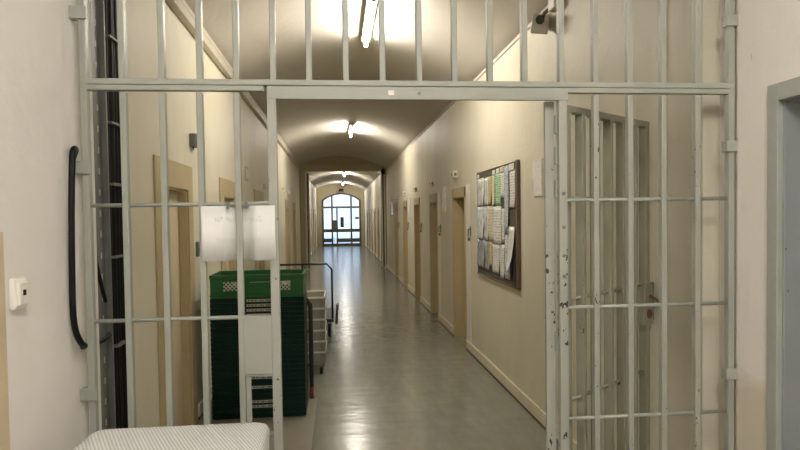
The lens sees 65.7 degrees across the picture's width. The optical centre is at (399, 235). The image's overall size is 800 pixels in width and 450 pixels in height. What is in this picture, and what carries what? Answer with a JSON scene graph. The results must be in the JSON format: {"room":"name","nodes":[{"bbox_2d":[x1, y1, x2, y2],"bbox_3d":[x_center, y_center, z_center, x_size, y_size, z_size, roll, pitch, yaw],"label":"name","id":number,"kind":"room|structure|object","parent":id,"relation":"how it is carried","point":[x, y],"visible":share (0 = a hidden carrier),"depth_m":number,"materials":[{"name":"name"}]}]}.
{"room":"prison interior","nodes":[
{"label":"prison interior","id":0,"kind":"room"},
{"bbox_2d":[0,0,101,449],"bbox_3d":[-1.116,-0.121,-0.468,0.500,3.500,5.700,-1,2,-6],"label":"wall","id":1,"kind":"structure","parent":0,"point":[40,122],"depth_m":1.92,"materials":[{"name":"white paint"}]},
{"bbox_2d":[0,232,9,449],"bbox_3d":[-1.022,0.788,1.309,0.012,1.575,0.765,-1,2,-6],"label":"trim","id":2,"kind":"structure","parent":1,"relation":"attached to","point":[4,398],"depth_m":1.66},
{"bbox_2d":[9,276,27,310],"bbox_3d":[-1.069,0.163,1.742,0.027,0.090,0.072,-1,2,-6],"label":"light switch","id":3,"kind":"object","parent":1,"relation":"attached to","point":[18,286],"visible":1,"depth_m":1.72,"materials":[{"name":"white plastic"}]},
{"bbox_2d":[68,146,87,348],"bbox_3d":[-1.124,0.054,2.157,0.050,0.725,0.194,-2,2,-26],"label":"hose","id":4,"kind":"object","parent":1,"relation":"hanging from","point":[73,152],"visible":0.98,"depth_m":2.08,"materials":[{"name":"black rubber"}]},
{"bbox_2d":[120,0,316,427],"bbox_3d":[-3.231,-0.707,18.592,0.400,3.600,32.730,-1,2,-6],"label":"wall","id":5,"kind":"structure","parent":0,"point":[141,15],"depth_m":4.44,"materials":[{"name":"beige paint"}]},
{"bbox_2d":[90,0,115,429],"bbox_3d":[-1.414,-0.016,2.883,0.045,3.100,0.250,-1,2,-6],"label":"cable tray","id":6,"kind":"object","parent":5,"relation":"attached to","point":[97,13],"visible":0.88,"depth_m":2.97,"materials":[{"name":"metal"}]},
{"bbox_2d":[97,255,107,302],"bbox_3d":[-1.347,0.023,2.747,0.028,0.577,0.181,-1,2,-6],"label":"cable","id":7,"kind":"object","parent":6,"relation":"attached to","point":[100,281],"visible":0.25,"depth_m":2.78,"materials":[{"name":"black rubber"}]},
{"bbox_2d":[99,332,111,343],"bbox_3d":[-1.383,0.495,2.847,0.042,0.061,0.212,-1,2,6],"label":"cable","id":8,"kind":"object","parent":6,"relation":"in","point":[107,336],"visible":0.54,"depth_m":2.88,"materials":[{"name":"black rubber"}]},
{"bbox_2d":[104,0,127,428],"bbox_3d":[-1.434,-0.023,3.138,0.056,3.100,0.212,-1,2,-6],"label":"cable riser","id":9,"kind":"object","parent":5,"relation":"attached to","point":[110,6],"visible":0.59,"depth_m":3.11,"materials":[{"name":"black metal"}]},
{"bbox_2d":[153,154,197,426],"bbox_3d":[-1.633,0.488,4.394,0.134,2.010,1.000,-1,2,-6],"label":"door","id":10,"kind":"structure","parent":5,"relation":"in","point":[180,175],"depth_m":4.67,"materials":[{"name":"beige wood"}]},
{"bbox_2d":[189,133,196,149],"bbox_3d":[-1.627,-0.736,4.923,0.054,0.125,0.150,-1,2,-6],"label":"wall speaker","id":11,"kind":"object","parent":5,"relation":"attached to","point":[192,136],"visible":0.64,"depth_m":4.85,"materials":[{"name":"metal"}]},
{"bbox_2d":[196,242,199,256],"bbox_3d":[-1.621,0.114,5.028,0.058,0.120,0.060,-1,2,-6],"label":"lever","id":12,"kind":"object","parent":5,"relation":"attached to","point":[197,243],"visible":0.71,"depth_m":5.00,"materials":[{"name":"metal"}]},
{"bbox_2d":[219,177,236,284],"bbox_3d":[-1.851,0.427,6.542,0.134,2.010,0.980,-1,2,-6],"label":"door","id":13,"kind":"structure","parent":5,"relation":"in","point":[226,187],"depth_m":6.49,"materials":[{"name":"beige wood"}]},
{"bbox_2d":[165,0,300,168],"bbox_3d":[-2.204,-1.830,10.540,0.068,0.135,16.510,-1,2,-6],"label":"duct","id":14,"kind":"object","parent":5,"relation":"attached to","point":[180,8],"visible":0.66,"depth_m":5.76,"materials":[{"name":"metal"}]},
{"bbox_2d":[244,166,248,180],"bbox_3d":[-1.940,-0.776,7.846,0.017,0.170,0.260,-1,2,-6],"label":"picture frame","id":15,"kind":"object","parent":5,"relation":"attached to","point":[246,170],"visible":1,"depth_m":7.78,"materials":[{"name":"beige"}]},
{"bbox_2d":[198,245,317,416],"bbox_3d":[-3.030,1.013,18.977,0.018,0.097,31.300,-1,2,-6],"label":"baseboard","id":16,"kind":"structure","parent":5,"relation":"attached to","point":[200,405],"depth_m":5.04,"materials":[{"name":"paint"}]},
{"bbox_2d":[254,189,264,269],"bbox_3d":[-2.109,0.355,9.098,0.134,2.010,1.060,-1,2,-6],"label":"door","id":17,"kind":"structure","parent":5,"relation":"in","point":[258,195],"depth_m":9.18,"materials":[{"name":"beige wood"}]},
{"bbox_2d":[285,200,290,283],"bbox_3d":[-2.625,0.210,14.200,0.134,2.010,1.120,-1,2,-6],"label":"door","id":18,"kind":"structure","parent":5,"relation":"in","point":[287,209],"depth_m":14.59,"materials":[{"name":"beige wood"}]},
{"bbox_2d":[292,202,296,268],"bbox_3d":[-2.851,0.147,16.437,0.134,2.010,1.020,-1,2,-6],"label":"door","id":19,"kind":"structure","parent":5,"relation":"in","point":[293,203],"depth_m":16.78,"materials":[{"name":"beige wood"}]},
{"bbox_2d":[311,209,312,252],"bbox_3d":[-3.978,-0.168,27.576,0.134,2.010,1.020,-1,2,-6],"label":"door","id":20,"kind":"structure","parent":5,"relation":"in","point":[311,209],"depth_m":27.33,"materials":[{"name":"beige wood"}]},
{"bbox_2d":[313,209,314,250],"bbox_3d":[-4.199,-0.230,29.764,0.134,2.010,1.020,-1,2,-6],"label":"door","id":21,"kind":"structure","parent":5,"relation":"in","point":[313,209],"depth_m":29.42,"materials":[{"name":"beige wood"}]},
{"bbox_2d":[316,184,364,245],"bbox_3d":[-3.342,-1.340,34.917,2.870,3.900,0.400,-1,2,-6],"label":"wall","id":22,"kind":"structure","parent":0,"point":[322,192],"depth_m":34.65,"materials":[{"name":"beige paint"}]},
{"bbox_2d":[322,193,360,245],"bbox_3d":[-3.284,-0.873,34.821,2.190,2.970,0.130,-1,2,-6],"label":"window","id":23,"kind":"structure","parent":22,"relation":"in","point":[334,223],"depth_m":34.80,"materials":[{"name":"clear glass"}]},
{"bbox_2d":[299,156,386,269],"bbox_3d":[-1.770,-0.901,19.378,2.870,3.900,0.350,-1,2,-6],"label":"wall partition","id":24,"kind":"structure","parent":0,"point":[332,159],"depth_m":19.12,"materials":[{"name":"beige paint"}]},
{"bbox_2d":[302,163,377,164],"bbox_3d":[-1.769,-2.195,19.150,2.670,0.060,0.030,-1,2,-6],"label":"trim","id":25,"kind":"structure","parent":24,"relation":"attached to","point":[304,163],"depth_m":19.13,"materials":[{"name":"paint"}]},
{"bbox_2d":[185,0,547,189],"bbox_3d":[-1.723,-2.401,18.661,3.270,0.760,32.800,-1,2,-6],"label":"ceiling","id":26,"kind":"structure","parent":0,"point":[311,130],"depth_m":6.80,"materials":[{"name":"paint"}]},
{"bbox_2d":[349,123,353,137],"bbox_3d":[-1.020,-2.190,13.007,0.090,0.105,1.420,-1,2,-6],"label":"ceiling lamp","id":27,"kind":"object","parent":26,"relation":"attached to","point":[351,127],"visible":1,"depth_m":12.76,"materials":[{"name":"plastic"}]},
{"bbox_2d":[361,0,376,47],"bbox_3d":[-0.287,-1.986,5.767,0.090,0.105,1.420,-1,2,-6],"label":"ceiling lamp","id":28,"kind":"object","parent":26,"relation":"attached to","point":[370,8],"visible":1,"depth_m":5.71,"materials":[{"name":"white plastic"}]},
{"bbox_2d":[196,246,558,449],"bbox_3d":[-1.503,1.189,17.126,3.800,0.150,40.700,-1,2,-6],"label":"floor","id":29,"kind":"structure","parent":0,"point":[393,377],"depth_m":6.05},
{"bbox_2d":[74,422,269,449],"bbox_3d":[-0.650,1.085,1.611,0.569,0.954,0.793,-1,2,-6],"label":"mattress","id":30,"kind":"object","parent":29,"relation":"on","point":[254,435],"visible":1,"depth_m":1.84,"materials":[{"name":"fabric"}]},
{"bbox_2d":[196,398,316,449],"bbox_3d":[-1.074,1.485,4.307,0.915,0.006,2.300,-1,2,-6],"label":"platform","id":31,"kind":"object","parent":29,"relation":"on","point":[297,430],"depth_m":4.75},
{"bbox_2d":[212,396,308,419],"bbox_3d":[-1.145,1.437,5.179,0.735,0.037,0.450,-1,2,-6],"label":"crate","id":32,"kind":"object","parent":31,"relation":"on","point":[294,413],"visible":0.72,"depth_m":4.96,"materials":[{"name":"green plastic"}]},
{"bbox_2d":[212,394,308,414],"bbox_3d":[-1.145,1.398,5.177,0.735,0.037,0.450,-1,2,-6],"label":"crate","id":33,"kind":"object","parent":32,"relation":"on","point":[300,408],"visible":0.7,"depth_m":4.96,"materials":[{"name":"green plastic"}]},
{"bbox_2d":[212,391,307,409],"bbox_3d":[-1.146,1.360,5.176,0.735,0.037,0.451,-1,2,-6],"label":"crate","id":34,"kind":"object","parent":33,"relation":"on","point":[285,404],"visible":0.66,"depth_m":4.96,"materials":[{"name":"green plastic"}]},
{"bbox_2d":[212,386,307,404],"bbox_3d":[-1.146,1.321,5.175,0.735,0.037,0.451,-1,2,-6],"label":"crate","id":35,"kind":"object","parent":34,"relation":"on","point":[287,399],"visible":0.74,"depth_m":4.95,"materials":[{"name":"green plastic"}]},
{"bbox_2d":[212,381,307,400],"bbox_3d":[-1.147,1.282,5.174,0.735,0.037,0.450,-1,2,-6],"label":"crate","id":36,"kind":"object","parent":35,"relation":"on","point":[293,394],"visible":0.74,"depth_m":4.96,"materials":[{"name":"green plastic"}]},
{"bbox_2d":[212,376,307,395],"bbox_3d":[-1.147,1.244,5.173,0.735,0.037,0.450,-1,2,-6],"label":"crate","id":37,"kind":"object","parent":36,"relation":"on","point":[298,389],"visible":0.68,"depth_m":4.95,"materials":[{"name":"green plastic"}]},
{"bbox_2d":[212,371,307,390],"bbox_3d":[-1.148,1.205,5.171,0.735,0.037,0.451,-1,2,-6],"label":"crate","id":38,"kind":"object","parent":37,"relation":"on","point":[284,385],"visible":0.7,"depth_m":4.95,"materials":[{"name":"green plastic"}]},
{"bbox_2d":[212,367,307,385],"bbox_3d":[-1.149,1.167,5.170,0.735,0.037,0.450,-1,2,-6],"label":"crate","id":39,"kind":"object","parent":38,"relation":"on","point":[285,380],"visible":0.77,"depth_m":4.95,"materials":[{"name":"green plastic"}]},
{"bbox_2d":[212,362,307,380],"bbox_3d":[-1.149,1.128,5.169,0.735,0.037,0.451,-1,2,-6],"label":"crate","id":40,"kind":"object","parent":39,"relation":"on","point":[290,375],"visible":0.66,"depth_m":4.95,"materials":[{"name":"green plastic"}]},
{"bbox_2d":[211,357,307,375],"bbox_3d":[-1.150,1.089,5.168,0.735,0.037,0.451,-1,2,-6],"label":"crate","id":41,"kind":"object","parent":40,"relation":"on","point":[296,370],"visible":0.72,"depth_m":4.93,"materials":[{"name":"green plastic"}]},
{"bbox_2d":[211,352,307,371],"bbox_3d":[-1.150,1.051,5.167,0.735,0.037,0.450,-1,2,-6],"label":"crate","id":42,"kind":"object","parent":41,"relation":"on","point":[302,365],"visible":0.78,"depth_m":4.93,"materials":[{"name":"green plastic"}]},
{"bbox_2d":[211,347,307,366],"bbox_3d":[-1.151,1.012,5.165,0.735,0.037,0.451,-1,2,-6],"label":"crate","id":43,"kind":"object","parent":42,"relation":"on","point":[284,361],"visible":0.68,"depth_m":4.93,"materials":[{"name":"green plastic"}]},
{"bbox_2d":[211,343,307,361],"bbox_3d":[-1.151,0.974,5.165,0.735,0.037,0.450,-1,2,-6],"label":"crate","id":44,"kind":"object","parent":43,"relation":"on","point":[286,356],"visible":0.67,"depth_m":4.93,"materials":[{"name":"green plastic"}]},
{"bbox_2d":[211,339,307,356],"bbox_3d":[-1.152,0.935,5.164,0.735,0.037,0.450,-1,2,-6],"label":"crate","id":45,"kind":"object","parent":44,"relation":"on","point":[292,351],"visible":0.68,"depth_m":4.93,"materials":[{"name":"green plastic"}]},
{"bbox_2d":[211,337,306,351],"bbox_3d":[-1.152,0.897,5.162,0.735,0.037,0.450,-1,2,-6],"label":"crate","id":46,"kind":"object","parent":45,"relation":"on","point":[298,346],"visible":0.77,"depth_m":4.92,"materials":[{"name":"green plastic"}]},
{"bbox_2d":[211,332,306,346],"bbox_3d":[-1.153,0.858,5.161,0.735,0.037,0.451,-1,2,-6],"label":"crate","id":47,"kind":"object","parent":46,"relation":"on","point":[283,342],"visible":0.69,"depth_m":4.93,"materials":[{"name":"green plastic"}]},
{"bbox_2d":[211,327,306,342],"bbox_3d":[-1.153,0.820,5.160,0.735,0.037,0.450,-1,2,-6],"label":"crate","id":48,"kind":"object","parent":47,"relation":"on","point":[283,337],"visible":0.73,"depth_m":4.93,"materials":[{"name":"green plastic"}]},
{"bbox_2d":[211,323,306,337],"bbox_3d":[-1.154,0.781,5.159,0.735,0.037,0.450,-1,2,-6],"label":"crate","id":49,"kind":"object","parent":48,"relation":"on","point":[286,332],"visible":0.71,"depth_m":4.92,"materials":[{"name":"green plastic"}]},
{"bbox_2d":[210,318,306,332],"bbox_3d":[-1.155,0.742,5.158,0.735,0.037,0.450,-1,2,-6],"label":"crate","id":50,"kind":"object","parent":49,"relation":"on","point":[293,327],"visible":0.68,"depth_m":4.92,"materials":[{"name":"green plastic"}]},
{"bbox_2d":[210,313,306,327],"bbox_3d":[-1.155,0.704,5.157,0.735,0.037,0.450,-1,2,-6],"label":"crate","id":51,"kind":"object","parent":50,"relation":"on","point":[299,322],"visible":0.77,"depth_m":4.92,"materials":[{"name":"green plastic"}]},
{"bbox_2d":[210,308,306,322],"bbox_3d":[-1.155,0.665,5.155,0.735,0.037,0.451,-1,2,-6],"label":"crate","id":52,"kind":"object","parent":51,"relation":"on","point":[283,318],"visible":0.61,"depth_m":4.96,"materials":[{"name":"green plastic"}]},
{"bbox_2d":[210,304,306,315],"bbox_3d":[-1.156,0.627,5.154,0.735,0.037,0.451,-1,2,-6],"label":"crate","id":53,"kind":"object","parent":52,"relation":"on","point":[283,313],"visible":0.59,"depth_m":4.94,"materials":[{"name":"green plastic"}]},
{"bbox_2d":[210,299,306,312],"bbox_3d":[-1.157,0.588,5.153,0.735,0.037,0.451,-1,2,-6],"label":"crate","id":54,"kind":"object","parent":53,"relation":"on","point":[285,308],"visible":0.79,"depth_m":4.93,"materials":[{"name":"green plastic"}]},
{"bbox_2d":[210,295,306,308],"bbox_3d":[-1.157,0.549,5.152,0.735,0.037,0.451,-1,2,-6],"label":"crate","id":55,"kind":"object","parent":54,"relation":"on","point":[292,303],"visible":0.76,"depth_m":4.93,"materials":[{"name":"green plastic"}]},
{"bbox_2d":[210,290,306,303],"bbox_3d":[-1.158,0.511,5.151,0.735,0.037,0.451,-1,2,-6],"label":"crate","id":56,"kind":"object","parent":55,"relation":"on","point":[300,298],"visible":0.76,"depth_m":4.93,"materials":[{"name":"green plastic"}]},
{"bbox_2d":[209,269,305,298],"bbox_3d":[-1.159,0.399,5.148,0.739,0.183,0.458,-1,2,-6],"label":"crate","id":57,"kind":"object","parent":56,"relation":"on","point":[257,283],"visible":0.88,"depth_m":4.93,"materials":[{"name":"plastic"}]},
{"bbox_2d":[305,171,310,269],"bbox_3d":[-2.883,-0.455,19.549,0.125,3.030,0.950,-1,2,-6],"label":"frame","id":58,"kind":"object","parent":29,"relation":"on","point":[307,188],"visible":1,"depth_m":19.11,"materials":[{"name":"beige wood"}]},
{"bbox_2d":[280,263,338,336],"bbox_3d":[-1.275,0.860,8.719,0.820,0.998,1.050,-1,2,-6],"label":"cart","id":59,"kind":"object","parent":29,"relation":"on","point":[329,311],"visible":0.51,"depth_m":8.26,"materials":[{"name":"black metal"}]},
{"bbox_2d":[307,298,313,398],"bbox_3d":[-1.133,0.989,5.533,0.723,0.927,0.221,-1,2,-6],"label":"hand truck","id":60,"kind":"object","parent":29,"relation":"on","point":[309,304],"visible":0.3,"depth_m":5.46,"materials":[{"name":"black metal"}]},
{"bbox_2d":[308,362,324,373],"bbox_3d":[-1.090,1.356,6.564,0.600,0.130,0.560,-1,2,-6],"label":"dolly","id":61,"kind":"object","parent":29,"relation":"on","point":[320,364],"visible":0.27,"depth_m":6.31,"materials":[{"name":"grey plastic"}]},
{"bbox_2d":[308,340,326,362],"bbox_3d":[-1.089,1.235,6.561,0.620,0.110,0.580,-1,2,-6],"label":"crate","id":62,"kind":"object","parent":61,"relation":"on","point":[320,356],"visible":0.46,"depth_m":6.30,"materials":[{"name":"plastic"}]},
{"bbox_2d":[308,330,326,351],"bbox_3d":[-1.090,1.123,6.558,0.620,0.110,0.580,-1,2,-6],"label":"crate","id":63,"kind":"object","parent":62,"relation":"on","point":[317,345],"visible":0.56,"depth_m":6.30,"materials":[{"name":"plastic"}]},
{"bbox_2d":[307,320,326,340],"bbox_3d":[-1.092,1.012,6.554,0.620,0.110,0.580,-1,2,-6],"label":"crate","id":64,"kind":"object","parent":63,"relation":"on","point":[318,335],"visible":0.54,"depth_m":6.29,"materials":[{"name":"white plastic"}]},
{"bbox_2d":[307,313,325,329],"bbox_3d":[-1.093,0.901,6.551,0.620,0.110,0.580,-1,2,-6],"label":"crate","id":65,"kind":"object","parent":64,"relation":"on","point":[318,324],"visible":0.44,"depth_m":6.29,"materials":[{"name":"white plastic"}]},
{"bbox_2d":[307,302,325,318],"bbox_3d":[-1.095,0.789,6.548,0.620,0.110,0.580,-1,2,-6],"label":"crate","id":66,"kind":"object","parent":65,"relation":"on","point":[318,313],"visible":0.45,"depth_m":6.29,"materials":[{"name":"white plastic"}]},
{"bbox_2d":[306,290,325,307],"bbox_3d":[-1.097,0.678,6.545,0.620,0.110,0.580,-1,2,-6],"label":"crate","id":67,"kind":"object","parent":66,"relation":"on","point":[317,298],"visible":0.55,"depth_m":6.29,"materials":[{"name":"white plastic"}]},
{"bbox_2d":[380,174,385,267],"bbox_3d":[-0.555,-0.494,19.784,0.125,3.030,0.950,-1,2,-6],"label":"frame","id":68,"kind":"object","parent":29,"relation":"on","point":[382,176],"visible":0.95,"depth_m":19.35,"materials":[{"name":"brown wood"}]},
{"bbox_2d":[68,0,737,449],"bbox_3d":[0.070,0.002,2.595,2.530,3.040,0.539,-1,2,-6],"label":"gate","id":69,"kind":"object","parent":29,"relation":"on","point":[260,349],"visible":0.97,"depth_m":2.40,"materials":[{"name":"metal"}]},
{"bbox_2d":[201,202,275,261],"bbox_3d":[-0.591,-0.014,2.281,0.265,0.215,0.040,-1,2,-6],"label":"paper sign","id":70,"kind":"object","parent":69,"relation":"attached to","point":[218,223],"visible":0.93,"depth_m":2.27,"materials":[{"name":"white paper"}]},
{"bbox_2d":[364,0,719,449],"bbox_3d":[-0.176,-0.759,18.899,0.400,3.600,32.730,-1,2,-6],"label":"wall","id":71,"kind":"structure","parent":0,"point":[470,138],"depth_m":4.38,"materials":[{"name":"beige paint"}]},
{"bbox_2d":[369,210,370,249],"bbox_3d":[-1.317,-0.236,29.558,0.272,1.955,0.850,-1,2,-6],"label":"door","id":72,"kind":"structure","parent":71,"relation":"in","point":[369,210],"depth_m":29.90,"materials":[{"name":"beige wood"}]},
{"bbox_2d":[371,209,372,252],"bbox_3d":[-1.101,-0.176,27.429,0.272,1.955,0.850,-1,2,-6],"label":"door","id":73,"kind":"structure","parent":71,"relation":"in","point":[371,209],"depth_m":27.76,"materials":[{"name":"beige wood"}]},
{"bbox_2d":[374,208,375,255],"bbox_3d":[-0.886,-0.116,25.301,0.272,1.955,0.850,-1,2,-6],"label":"door","id":74,"kind":"structure","parent":71,"relation":"in","point":[374,208],"depth_m":25.64,"materials":[{"name":"beige wood"}]},
{"bbox_2d":[377,207,379,258],"bbox_3d":[-0.671,-0.056,23.173,0.272,1.955,0.850,-1,2,-6],"label":"door","id":75,"kind":"structure","parent":71,"relation":"in","point":[378,207],"depth_m":23.50,"materials":[{"name":"beige wood"}]},
{"bbox_2d":[394,203,398,276],"bbox_3d":[0.043,0.144,16.111,0.272,1.955,0.830,-1,2,-6],"label":"door","id":76,"kind":"structure","parent":71,"relation":"in","point":[395,204],"depth_m":16.45,"materials":[{"name":"beige wood"}]},
{"bbox_2d":[403,200,407,285],"bbox_3d":[0.252,0.203,14.043,0.272,1.955,0.830,-1,2,-6],"label":"door","id":77,"kind":"structure","parent":71,"relation":"in","point":[405,231],"depth_m":14.37,"materials":[{"name":"beige wood"}]},
{"bbox_2d":[414,197,420,296],"bbox_3d":[0.462,0.261,11.974,0.272,1.955,0.830,-1,2,-6],"label":"door","id":78,"kind":"structure","parent":71,"relation":"in","point":[417,260],"depth_m":12.30,"materials":[{"name":"beige wood"}]},
{"bbox_2d":[429,191,441,314],"bbox_3d":[0.682,0.315,9.796,0.272,1.970,1.050,-1,2,-6],"label":"door","id":79,"kind":"structure","parent":71,"relation":"in","point":[434,199],"depth_m":10.23,"materials":[{"name":"beige wood"}]},
{"bbox_2d":[442,187,445,212],"bbox_3d":[0.634,-0.497,8.868,0.014,0.370,0.220,-1,2,-6],"label":"sign","id":80,"kind":"object","parent":71,"relation":"attached to","point":[443,188],"visible":1,"depth_m":8.82,"materials":[{"name":"paper"}]},
{"bbox_2d":[451,171,456,178],"bbox_3d":[0.697,-0.776,7.961,0.063,0.090,0.152,-1,2,-6],"label":"lamp","id":81,"kind":"object","parent":71,"relation":"attached to","point":[453,173],"visible":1,"depth_m":7.89,"materials":[{"name":"white plastic"}]},
{"bbox_2d":[452,184,471,342],"bbox_3d":[0.891,0.373,7.727,0.272,1.970,1.050,-1,2,-6],"label":"door","id":82,"kind":"structure","parent":71,"relation":"in","point":[461,195],"depth_m":8.16,"materials":[{"name":"beige wood"}]},
{"bbox_2d":[386,5,547,168],"bbox_3d":[0.406,-1.810,10.884,0.012,0.030,16.730,-1,2,-6],"label":"trim","id":83,"kind":"structure","parent":71,"relation":"attached to","point":[517,37],"depth_m":6.45,"materials":[{"name":"paint"}]},
{"bbox_2d":[365,244,576,449],"bbox_3d":[-0.342,0.983,18.746,0.018,0.097,32.300,-1,2,-6],"label":"baseboard","id":84,"kind":"structure","parent":71,"relation":"attached to","point":[518,393],"depth_m":5.87,"materials":[{"name":"paint"}]},
{"bbox_2d":[477,159,520,289],"bbox_3d":[0.920,-0.107,5.962,0.032,1.095,1.529,-1,2,-6],"label":"noticeboard","id":85,"kind":"object","parent":71,"relation":"attached to","point":[514,220],"visible":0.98,"depth_m":5.37,"materials":[{"name":"fabric"}]},
{"bbox_2d":[477,206,482,238],"bbox_3d":[0.847,-0.132,6.562,0.012,0.340,0.270,-1,2,-6],"label":"notice","id":86,"kind":"object","parent":85,"relation":"attached to","point":[479,209],"visible":1,"depth_m":6.56,"materials":[{"name":"paper"}]},
{"bbox_2d":[477,239,483,266],"bbox_3d":[0.851,0.188,6.567,0.014,0.290,0.320,-1,2,-6],"label":"notice","id":87,"kind":"object","parent":85,"relation":"attached to","point":[480,242],"visible":1,"depth_m":6.57,"materials":[{"name":"paper"}]},
{"bbox_2d":[477,178,483,205],"bbox_3d":[0.845,-0.451,6.533,0.010,0.290,0.290,-1,2,-6],"label":"notice","id":88,"kind":"object","parent":85,"relation":"attached to","point":[480,182],"visible":1,"depth_m":6.53,"materials":[{"name":"paper"}]},
{"bbox_2d":[483,206,488,239],"bbox_3d":[0.872,-0.122,6.319,0.012,0.345,0.220,-1,2,-6],"label":"notice","id":89,"kind":"object","parent":85,"relation":"attached to","point":[485,208],"visible":1,"depth_m":6.33,"materials":[{"name":"paper"}]},
{"bbox_2d":[484,177,487,205],"bbox_3d":[0.870,-0.442,6.295,0.010,0.285,0.190,-1,2,-6],"label":"notice","id":90,"kind":"object","parent":85,"relation":"attached to","point":[486,178],"visible":1,"depth_m":6.28,"materials":[{"name":"paper"}]},
{"bbox_2d":[484,240,489,269],"bbox_3d":[0.880,0.204,6.294,0.013,0.295,0.230,-1,2,-6],"label":"notice","id":91,"kind":"object","parent":85,"relation":"attached to","point":[486,243],"visible":1,"depth_m":6.28,"materials":[{"name":"paper"}]},
{"bbox_2d":[488,176,490,204],"bbox_3d":[0.885,-0.437,6.135,0.011,0.285,0.110,-1,2,-6],"label":"notice","id":92,"kind":"object","parent":85,"relation":"attached to","point":[489,178],"visible":1,"depth_m":6.14,"materials":[{"name":"paper"}]},
{"bbox_2d":[488,206,492,241],"bbox_3d":[0.895,-0.112,6.120,0.007,0.355,0.180,-1,2,-6],"label":"notice","id":93,"kind":"object","parent":85,"relation":"attached to","point":[490,208],"visible":1,"depth_m":6.12,"materials":[{"name":"paper"}]},
{"bbox_2d":[490,242,492,265],"bbox_3d":[0.899,0.183,6.124,0.008,0.245,0.110,-1,2,-6],"label":"notice","id":94,"kind":"object","parent":85,"relation":"attached to","point":[491,243],"visible":1,"depth_m":6.11,"materials":[{"name":"paper"}]},
{"bbox_2d":[491,175,494,205],"bbox_3d":[0.899,-0.428,6.004,0.010,0.295,0.125,-1,2,-6],"label":"notice","id":95,"kind":"object","parent":85,"relation":"attached to","point":[493,176],"visible":1,"depth_m":5.99,"materials":[{"name":"paper"}]},
{"bbox_2d":[492,244,499,273],"bbox_3d":[0.916,0.227,5.936,0.011,0.268,0.270,-1,2,-6],"label":"notice","id":96,"kind":"object","parent":85,"relation":"attached to","point":[496,248],"visible":1,"depth_m":5.92,"materials":[{"name":"paper"}]},
{"bbox_2d":[493,206,501,245],"bbox_3d":[0.920,-0.090,5.872,0.004,0.365,0.320,-1,2,-6],"label":"notice","id":97,"kind":"object","parent":85,"relation":"attached to","point":[497,215],"visible":1,"depth_m":5.86,"materials":[{"name":"paper"}]},
{"bbox_2d":[495,172,500,206],"bbox_3d":[0.920,-0.426,5.825,0.005,0.320,0.205,-1,2,-6],"label":"notice","id":98,"kind":"object","parent":85,"relation":"attached to","point":[497,176],"visible":1,"depth_m":5.81,"materials":[{"name":"paper"}]},
{"bbox_2d":[500,245,504,278],"bbox_3d":[0.939,0.243,5.713,0.010,0.310,0.160,-1,2,-6],"label":"notice","id":99,"kind":"object","parent":85,"relation":"attached to","point":[502,248],"visible":1,"depth_m":5.70,"materials":[{"name":"paper"}]},
{"bbox_2d":[501,172,503,197],"bbox_3d":[0.936,-0.456,5.662,0.002,0.230,0.120,-1,2,-6],"label":"notice","id":100,"kind":"object","parent":85,"relation":"attached to","point":[502,173],"visible":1,"depth_m":5.66,"materials":[{"name":"paper"}]},
{"bbox_2d":[502,209,504,242],"bbox_3d":[0.942,-0.086,5.668,0.003,0.310,0.090,-1,2,-6],"label":"notice","id":101,"kind":"object","parent":85,"relation":"attached to","point":[503,239],"visible":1,"depth_m":5.66,"materials":[{"name":"paper"}]},
{"bbox_2d":[504,165,508,233],"bbox_3d":[0.945,-0.312,5.529,0.011,0.610,0.145,-1,2,-6],"label":"notice","id":102,"kind":"object","parent":85,"relation":"attached to","point":[506,170],"visible":1,"depth_m":5.52,"materials":[{"name":"paper"}]},
{"bbox_2d":[505,235,509,279],"bbox_3d":[0.959,0.195,5.532,0.008,0.395,0.180,-1,2,-6],"label":"notice","id":103,"kind":"object","parent":85,"relation":"attached to","point":[507,275],"visible":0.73,"depth_m":5.57,"materials":[{"name":"paper"}]},
{"bbox_2d":[505,227,513,272],"bbox_3d":[0.934,0.127,5.412,0.070,0.400,0.230,-1,2,-6],"label":"notice","id":104,"kind":"object","parent":85,"relation":"attached to","point":[510,236],"visible":1,"depth_m":5.40,"materials":[{"name":"paper"}]},
{"bbox_2d":[509,169,514,207],"bbox_3d":[0.965,-0.397,5.350,0.012,0.330,0.170,-1,2,-6],"label":"notice","id":105,"kind":"object","parent":85,"relation":"attached to","point":[512,173],"visible":1,"depth_m":5.34,"materials":[{"name":"paper"}]},
{"bbox_2d":[533,158,542,196],"bbox_3d":[1.052,-0.435,4.720,0.014,0.280,0.190,-1,2,-6],"label":"notice","id":106,"kind":"object","parent":71,"relation":"attached to","point":[537,164],"visible":1,"depth_m":4.69,"materials":[{"name":"white paper"}]},
{"bbox_2d":[530,0,555,34],"bbox_3d":[1.000,-1.547,4.336,0.187,0.303,0.411,-1,2,-6],"label":"camera","id":107,"kind":"object","parent":71,"relation":"attached to","point":[540,22],"visible":0.85,"depth_m":4.28,"materials":[{"name":"grey plastic"}]},
{"bbox_2d":[641,0,660,449],"bbox_3d":[1.248,-0.032,3.011,0.072,3.050,0.180,-1,2,-6],"label":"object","id":108,"kind":"structure","parent":71,"relation":"attached to","point":[649,8],"depth_m":2.98,"materials":[{"name":"beige paint"}]},
{"bbox_2d":[719,0,799,449],"bbox_3d":[1.825,-0.170,-0.187,0.450,3.500,5.670,-1,2,-6],"label":"wall","id":109,"kind":"structure","parent":0,"point":[767,32],"depth_m":2.38,"materials":[{"name":"white paint"}]},
{"bbox_2d":[766,76,799,449],"bbox_3d":[1.579,0.501,1.691,0.346,2.055,1.218,-1,2,-6],"label":"door","id":110,"kind":"structure","parent":109,"relation":"in","point":[783,98],"depth_m":2.22,"materials":[{"name":"grey metal"}]},
{"label":"outside","id":111,"kind":"structure","parent":0,"visible":0},
{"bbox_2d":[324,237,358,243],"bbox_3d":[-4.272,0.484,42.517,16.000,0.130,14.600,-1,2,-6],"label":"ground","id":112,"kind":"structure","parent":111,"point":[353,237],"depth_m":40.47,"materials":[{"name":"white"}]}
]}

